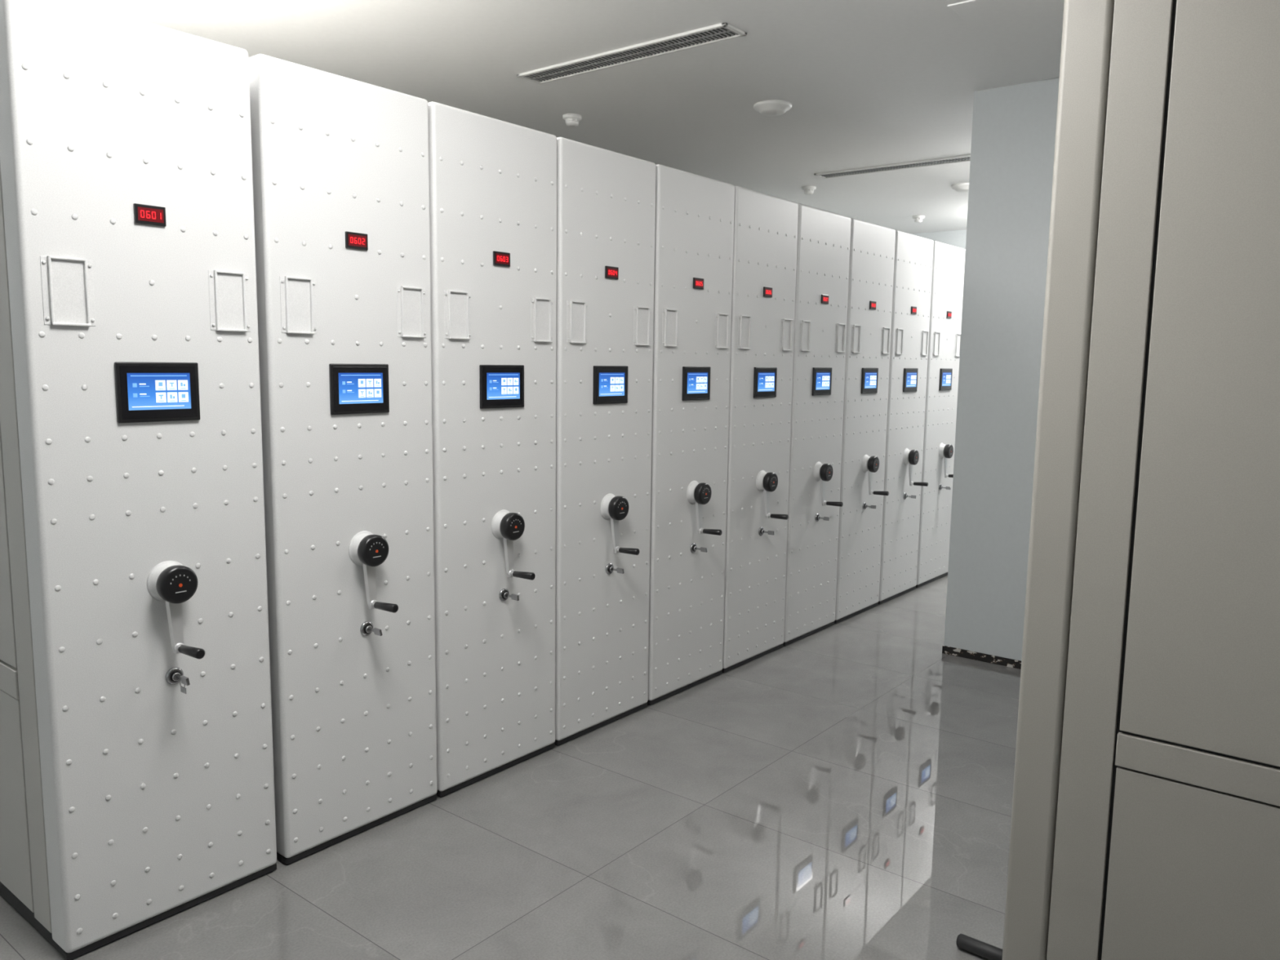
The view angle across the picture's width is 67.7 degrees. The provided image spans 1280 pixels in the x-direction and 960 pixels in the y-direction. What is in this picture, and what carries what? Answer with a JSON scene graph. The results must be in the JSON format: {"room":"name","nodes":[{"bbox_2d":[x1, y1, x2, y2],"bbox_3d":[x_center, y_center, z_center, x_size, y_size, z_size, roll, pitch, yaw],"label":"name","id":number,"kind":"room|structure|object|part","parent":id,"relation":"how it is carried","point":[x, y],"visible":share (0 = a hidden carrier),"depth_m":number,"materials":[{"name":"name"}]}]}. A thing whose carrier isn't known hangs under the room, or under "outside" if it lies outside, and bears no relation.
{"room":"archive storage room","nodes":[
{"label":"archive storage room","id":0,"kind":"room"},
{"bbox_2d":[0,574,1021,959],"bbox_3d":[1.260,1.063,4.243,8.100,0.100,11.370,6,9,38],"label":"floor","id":1,"kind":"structure","parent":0,"point":[843,790],"depth_m":3.01,"materials":[{"name":"grey tile"}]},
{"bbox_2d":[0,0,276,959],"bbox_3d":[-2.304,-0.090,3.306,3.053,2.318,0.594,6,9,38],"label":"tall cabinet","id":2,"kind":"object","parent":1,"relation":"on","point":[137,775],"visible":1,"depth_m":2.41,"materials":[{"name":"white painted metal"},{"name":"black plastic"},{"name":"black rubber"}]},
{"bbox_3d":[-2.401,-0.106,3.382,2.802,2.252,0.576,6,9,38],"label":"shelving","id":3,"kind":"part","parent":2,"relation":"part of","materials":[{"name":"white metal"}]},
{"bbox_3d":[-1.204,0.344,2.474,0.026,0.214,0.060,6,9,38],"label":"crank arm","id":4,"kind":"part","parent":2,"relation":"part of","materials":[{"name":"silver metal"}]},
{"bbox_3d":[-1.192,0.269,2.456,0.036,0.098,0.098,6,9,38],"label":"crank knob","id":5,"kind":"part","parent":2,"relation":"part of","materials":[{"name":"black plastic"}]},
{"bbox_2d":[248,53,437,864],"bbox_3d":[-1.929,-0.143,3.772,3.053,2.318,0.594,6,9,38],"label":"tall cabinet","id":6,"kind":"object","parent":1,"relation":"on","point":[340,169],"visible":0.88,"depth_m":2.87,"materials":[{"name":"white painted metal"},{"name":"black plastic"},{"name":"black rubber"}]},
{"bbox_3d":[-0.829,0.291,2.940,0.026,0.214,0.060,6,9,38],"label":"crank arm","id":7,"kind":"part","parent":6,"relation":"part of","materials":[{"name":"silver metal"}]},
{"bbox_3d":[-0.817,0.216,2.922,0.036,0.098,0.098,6,9,38],"label":"crank knob","id":8,"kind":"part","parent":6,"relation":"part of","materials":[{"name":"black plastic"}]},
{"bbox_2d":[427,102,556,796],"bbox_3d":[-1.564,-0.194,4.226,3.053,2.318,0.594,6,9,38],"label":"tall cabinet","id":9,"kind":"object","parent":1,"relation":"on","point":[493,181],"visible":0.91,"depth_m":3.34,"materials":[{"name":"white painted metal"},{"name":"black plastic"},{"name":"black rubber"}]},
{"bbox_3d":[-0.463,0.240,3.394,0.026,0.214,0.060,6,9,38],"label":"crank arm","id":10,"kind":"part","parent":9,"relation":"part of","materials":[{"name":"silver metal"}]},
{"bbox_3d":[-0.451,0.165,3.375,0.036,0.098,0.098,6,9,38],"label":"crank knob","id":11,"kind":"part","parent":9,"relation":"part of","materials":[{"name":"black plastic"}]},
{"bbox_2d":[554,137,655,745],"bbox_3d":[-1.198,-0.245,4.680,3.053,2.318,0.594,6,9,38],"label":"tall cabinet","id":12,"kind":"object","parent":1,"relation":"on","point":[606,199],"visible":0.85,"depth_m":3.79,"materials":[{"name":"white painted metal"},{"name":"black plastic"},{"name":"black rubber"}]},
{"bbox_3d":[-0.097,0.188,3.848,0.026,0.214,0.060,6,9,38],"label":"crank arm","id":13,"kind":"part","parent":12,"relation":"part of","materials":[{"name":"silver metal"}]},
{"bbox_3d":[-0.085,0.113,3.830,0.036,0.098,0.098,6,9,38],"label":"crank knob","id":14,"kind":"part","parent":12,"relation":"part of","materials":[{"name":"black plastic"}]},
{"bbox_2d":[647,164,734,705],"bbox_3d":[-0.830,-0.297,5.137,3.053,2.318,0.594,6,9,38],"label":"tall cabinet","id":15,"kind":"object","parent":1,"relation":"on","point":[694,217],"visible":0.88,"depth_m":4.25,"materials":[{"name":"white painted metal"},{"name":"black plastic"},{"name":"black rubber"}]},
{"bbox_3d":[0.271,0.137,4.305,0.026,0.214,0.060,6,9,38],"label":"crank arm","id":16,"kind":"part","parent":15,"relation":"part of","materials":[{"name":"silver metal"}]},
{"bbox_3d":[0.283,0.061,4.287,0.036,0.098,0.098,6,9,38],"label":"crank knob","id":17,"kind":"part","parent":15,"relation":"part of","materials":[{"name":"black plastic"}]},
{"bbox_2d":[721,186,798,672],"bbox_3d":[-0.463,-0.349,5.592,3.053,2.318,0.594,6,9,38],"label":"tall cabinet","id":18,"kind":"object","parent":1,"relation":"on","point":[765,235],"visible":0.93,"depth_m":4.71,"materials":[{"name":"white painted metal"},{"name":"black plastic"},{"name":"black rubber"}]},
{"bbox_3d":[0.638,0.085,4.760,0.026,0.214,0.060,6,9,38],"label":"crank arm","id":19,"kind":"part","parent":18,"relation":"part of","materials":[{"name":"silver metal"}]},
{"bbox_3d":[0.650,0.010,4.742,0.036,0.098,0.098,6,9,38],"label":"crank knob","id":20,"kind":"part","parent":18,"relation":"part of","materials":[{"name":"black plastic"}]},
{"bbox_2d":[782,203,850,645],"bbox_3d":[-0.095,-0.400,6.048,3.053,2.318,0.594,6,9,38],"label":"tall cabinet","id":21,"kind":"object","parent":1,"relation":"on","point":[824,237],"visible":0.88,"depth_m":5.16,"materials":[{"name":"white painted metal"},{"name":"black plastic"},{"name":"black rubber"}]},
{"bbox_3d":[1.006,0.033,5.216,0.026,0.214,0.060,6,9,38],"label":"crank arm","id":22,"kind":"part","parent":21,"relation":"part of","materials":[{"name":"silver metal"}]},
{"bbox_3d":[1.018,-0.042,5.198,0.036,0.098,0.098,6,9,38],"label":"crank knob","id":23,"kind":"part","parent":21,"relation":"part of","materials":[{"name":"black plastic"}]},
{"bbox_2d":[834,217,895,623],"bbox_3d":[0.274,-0.452,6.506,3.053,2.318,0.594,6,9,38],"label":"tall cabinet","id":24,"kind":"object","parent":1,"relation":"on","point":[872,246],"visible":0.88,"depth_m":5.62,"materials":[{"name":"white painted metal"},{"name":"black plastic"},{"name":"black rubber"}]},
{"bbox_3d":[1.374,-0.018,5.674,0.026,0.214,0.060,6,9,38],"label":"crank arm","id":25,"kind":"part","parent":24,"relation":"part of","materials":[{"name":"silver metal"}]},
{"bbox_3d":[1.386,-0.093,5.656,0.036,0.098,0.098,6,9,38],"label":"crank knob","id":26,"kind":"part","parent":24,"relation":"part of","materials":[{"name":"black plastic"}]},
{"bbox_2d":[878,230,933,604],"bbox_3d":[0.645,-0.504,6.967,3.053,2.318,0.594,6,9,38],"label":"tall cabinet","id":27,"kind":"object","parent":1,"relation":"on","point":[913,254],"visible":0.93,"depth_m":6.08,"materials":[{"name":"white painted metal"},{"name":"black plastic"},{"name":"black rubber"}]},
{"bbox_3d":[1.746,-0.070,6.135,0.026,0.214,0.060,6,9,38],"label":"crank arm","id":28,"kind":"part","parent":27,"relation":"part of","materials":[{"name":"silver metal"}]},
{"bbox_3d":[1.758,-0.146,6.117,0.036,0.098,0.098,6,9,38],"label":"crank knob","id":29,"kind":"part","parent":27,"relation":"part of","materials":[{"name":"black plastic"}]},
{"bbox_2d":[915,240,965,587],"bbox_3d":[1.019,-0.556,7.430,3.051,2.318,0.576,6,9,38],"label":"tall cabinet","id":30,"kind":"object","parent":1,"relation":"on","point":[948,260],"visible":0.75,"depth_m":6.54,"materials":[{"name":"white-grey painted metal"},{"name":"black plastic"},{"name":"black rubber"}]},
{"bbox_3d":[2.119,-0.123,6.599,0.026,0.214,0.060,6,9,38],"label":"crank arm","id":31,"kind":"part","parent":30,"relation":"part of","materials":[{"name":"silver metal"}]},
{"bbox_3d":[2.131,-0.198,6.581,0.036,0.098,0.098,6,9,38],"label":"crank knob","id":32,"kind":"part","parent":30,"relation":"part of","materials":[{"name":"black plastic"}]},
{"bbox_2d":[955,0,1279,959],"bbox_3d":[2.151,0.188,1.559,3.040,2.319,0.576,6,9,38],"label":"tall cabinet","id":33,"kind":"object","parent":1,"relation":"on","point":[1145,823],"visible":1,"depth_m":2.02,"materials":[{"name":"grey-beige painted metal"},{"name":"black plastic"}]},
{"bbox_3d":[1.113,0.061,2.381,0.100,2.298,0.574,6,9,38],"label":"panel","id":34,"kind":"part","parent":33,"relation":"part of","materials":[{"name":"white metal"}]},
{"bbox_2d":[68,0,1059,233],"bbox_3d":[1.300,-1.867,3.879,8.100,0.100,11.370,6,9,38],"label":"ceiling","id":35,"kind":"structure","parent":0,"point":[866,83],"depth_m":4.44,"materials":[{"name":"paint"}]},
{"bbox_2d":[562,113,581,127],"bbox_3d":[-0.375,-1.985,5.273,0.104,0.056,0.104,6,9,38],"label":"smoke detector","id":36,"kind":"object","parent":35,"relation":"attached to","point":[571,120],"visible":1,"depth_m":5.25,"materials":[{"name":"white plastic"}]},
{"bbox_2d":[516,22,746,84],"bbox_3d":[-0.073,-1.871,4.211,1.185,0.012,0.160,6,9,38],"label":"ceiling air vent","id":37,"kind":"object","parent":35,"relation":"in","point":[724,31],"depth_m":4.16,"materials":[{"name":"white metal"}]},
{"bbox_2d":[753,99,791,115],"bbox_3d":[0.695,-1.941,4.996,0.200,0.045,0.200,6,9,38],"label":"ceiling speaker","id":38,"kind":"object","parent":35,"relation":"attached to","point":[771,107],"depth_m":4.94},
{"bbox_2d":[802,186,815,195],"bbox_3d":[1.292,-2.213,7.294,0.104,0.056,0.104,6,9,38],"label":"smoke detector","id":39,"kind":"object","parent":35,"relation":"attached to","point":[808,190],"visible":1,"depth_m":7.26,"materials":[{"name":"white plastic"}]},
{"bbox_2d":[813,154,970,178],"bbox_3d":[1.748,-2.127,6.472,1.185,0.012,0.160,6,9,38],"label":"ceiling air vent","id":40,"kind":"object","parent":35,"relation":"in","point":[962,158],"depth_m":6.47,"materials":[{"name":"white metal"}]},
{"bbox_2d":[912,215,924,222],"bbox_3d":[2.528,-2.365,8.654,0.104,0.056,0.104,6,9,38],"label":"smoke detector","id":41,"kind":"object","parent":35,"relation":"attached to","point":[917,219],"visible":1,"depth_m":8.63,"materials":[{"name":"white plastic"}]},
{"bbox_2d":[951,182,968,192],"bbox_3d":[2.434,-2.184,7.139,0.200,0.045,0.200,6,9,38],"label":"ceiling speaker","id":42,"kind":"object","parent":35,"relation":"attached to","point":[962,187],"depth_m":7.09},
{"bbox_2d":[910,229,966,248],"bbox_3d":[4.801,-0.897,8.432,7.900,2.853,0.100,6,9,38],"label":"wall","id":43,"kind":"structure","parent":0,"point":[954,237],"depth_m":9.56,"materials":[{"name":"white paint"}]},
{"bbox_2d":[943,77,1059,660],"bbox_3d":[3.499,-0.349,3.871,4.190,2.853,0.760,6,9,38],"label":"wall partition","id":44,"kind":"structure","parent":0,"point":[1014,126],"depth_m":4.74,"materials":[{"name":"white paint"}]},
{"bbox_2d":[942,644,1021,669],"bbox_3d":[2.284,0.912,4.993,1.136,0.042,0.772,6,9,38],"label":"baseboard","id":45,"kind":"structure","parent":44,"relation":"attached to","point":[975,655],"depth_m":4.92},
{"bbox_2d":[947,0,1064,79],"bbox_3d":[1.719,-1.805,3.851,0.540,0.006,1.140,6,9,38],"label":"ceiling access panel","id":46,"kind":"object","parent":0,"point":[1029,32],"depth_m":3.78,"materials":[{"name":"white paint"}]}
]}

